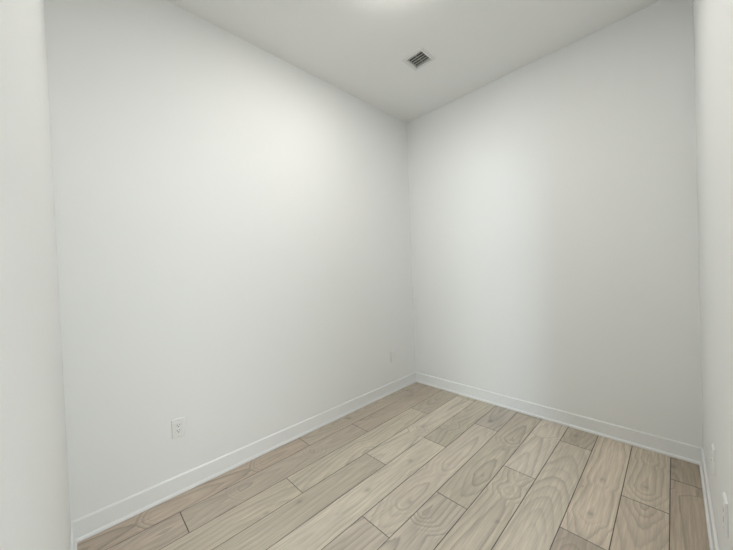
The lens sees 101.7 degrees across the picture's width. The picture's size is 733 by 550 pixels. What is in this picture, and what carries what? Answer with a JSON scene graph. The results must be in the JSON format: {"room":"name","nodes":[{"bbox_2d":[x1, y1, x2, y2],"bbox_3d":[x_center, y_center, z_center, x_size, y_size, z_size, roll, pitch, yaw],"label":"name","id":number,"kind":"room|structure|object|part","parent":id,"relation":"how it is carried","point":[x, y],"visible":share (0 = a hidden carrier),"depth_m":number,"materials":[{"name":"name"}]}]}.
{"room":"empty room","nodes":[
{"label":"empty room","id":0,"kind":"room"},
{"bbox_2d":[0,0,70,549],"bbox_3d":[-0.799,-0.222,0.631,0.120,3.140,2.233,-3,1,-44],"label":"wall","id":1,"kind":"structure","parent":0,"point":[34,480],"depth_m":0.56,"materials":[{"name":"paint"}]},
{"bbox_2d":[70,522,76,549],"bbox_3d":[-0.692,1.269,0.699,0.019,0.109,2.232,-3,1,-44],"label":"baseboard","id":2,"kind":"structure","parent":1,"relation":"attached to","point":[73,543],"depth_m":1.43,"materials":[{"name":"paint"}]},
{"bbox_3d":[-0.687,1.314,0.703,0.010,0.018,2.212,-3,1,-44],"label":"shoe moulding","id":3,"kind":"part","parent":2,"relation":"part of","materials":[{"name":"paint"}]},
{"bbox_2d":[44,0,415,520],"bbox_3d":[-0.549,-0.256,2.515,3.104,3.140,0.120,-3,1,-44],"label":"wall","id":4,"kind":"structure","parent":0,"point":[233,233],"depth_m":1.94,"materials":[{"name":"paint"}]},
{"bbox_2d":[171,416,184,438],"bbox_3d":[-1.146,0.930,1.817,0.070,0.114,0.008,-3,1,-44],"label":"electrical outlet","id":5,"kind":"object","parent":4,"relation":"attached to","point":[177,425],"visible":1,"depth_m":1.81,"materials":[{"name":"white plastic"}]},
{"bbox_2d":[175,422,181,433],"bbox_3d":[-1.146,0.930,1.817,0.033,0.066,0.008,-3,1,-44],"label":"receptacle","id":6,"kind":"object","parent":5,"relation":"attached to","point":[178,425],"depth_m":1.81,"materials":[{"name":"grey plastic"}]},
{"bbox_2d":[71,372,415,542],"bbox_3d":[-0.444,1.237,2.483,2.863,0.109,0.019,-3,1,-44],"label":"baseboard","id":7,"kind":"structure","parent":4,"relation":"attached to","point":[93,523],"depth_m":1.94,"materials":[{"name":"paint"}]},
{"bbox_2d":[390,350,394,361],"bbox_3d":[0.286,0.874,3.207,0.070,0.118,0.011,-3,1,-44],"label":"wall plate","id":8,"kind":"object","parent":4,"relation":"attached to","point":[392,353],"visible":1,"depth_m":3.20,"materials":[{"name":"white plastic"}]},
{"bbox_2d":[77,382,709,549],"bbox_3d":[0.329,1.279,1.691,2.884,0.012,2.253,-3,1,-44],"label":"floor","id":9,"kind":"structure","parent":0,"point":[420,466],"depth_m":1.73,"materials":[{"name":"laminate"}]},
{"bbox_2d":[167,0,660,122],"bbox_3d":[0.215,-1.732,1.652,2.864,0.015,2.233,-3,1,-44],"label":"ceiling","id":10,"kind":"structure","parent":0,"point":[359,48],"depth_m":2.16,"materials":[{"name":"paint"}]},
{"bbox_2d":[402,47,434,70],"bbox_3d":[0.418,-1.840,2.411,0.184,0.210,0.196,-3,1,-44],"label":"ceiling vent","id":11,"kind":"object","parent":10,"relation":"in","point":[421,55],"visible":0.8,"depth_m":2.42,"materials":[{"name":"white metal"}]},
{"bbox_2d":[407,0,702,447],"bbox_3d":[1.339,-0.330,2.710,0.120,3.140,2.233,-3,1,-44],"label":"wall","id":12,"kind":"structure","parent":0,"point":[553,201],"depth_m":2.33,"materials":[{"name":"paint"}]},
{"bbox_2d":[416,372,701,464],"bbox_3d":[1.345,1.167,2.680,0.019,0.109,2.232,-3,1,-44],"label":"baseboard","id":13,"kind":"structure","parent":12,"relation":"attached to","point":[665,446],"depth_m":2.35,"materials":[{"name":"paint"}]},
{"bbox_2d":[693,0,732,549],"bbox_3d":[1.090,-0.296,0.827,3.104,3.140,0.120,-3,1,-44],"label":"wall","id":14,"kind":"structure","parent":0,"point":[712,19],"depth_m":1.10,"materials":[{"name":"paint"}]},
{"bbox_2d":[699,448,718,549],"bbox_3d":[1.482,1.179,1.270,1.790,0.109,0.019,-3,1,-44],"label":"baseboard","id":15,"kind":"structure","parent":14,"relation":"attached to","point":[711,528],"depth_m":1.49,"materials":[{"name":"paint"}]},
{"bbox_3d":[1.477,1.225,1.271,1.780,0.018,0.010,-3,1,-44],"label":"shoe moulding","id":16,"kind":"part","parent":15,"relation":"part of","materials":[{"name":"paint"}]},
{"bbox_2d":[711,443,715,476],"bbox_3d":[1.514,0.806,1.304,0.070,0.114,0.011,-3,1,-44],"label":"wall plate","id":17,"kind":"object","parent":14,"relation":"attached to","point":[713,458],"visible":1,"depth_m":1.28,"materials":[{"name":"white plastic"}]},
{"bbox_2d":[722,492,728,537],"bbox_3d":[1.208,0.806,1.006,0.070,0.114,0.008,-3,1,-44],"label":"electrical outlet","id":18,"kind":"object","parent":14,"relation":"attached to","point":[724,498],"visible":1,"depth_m":0.98,"materials":[{"name":"white plastic"}]}
]}

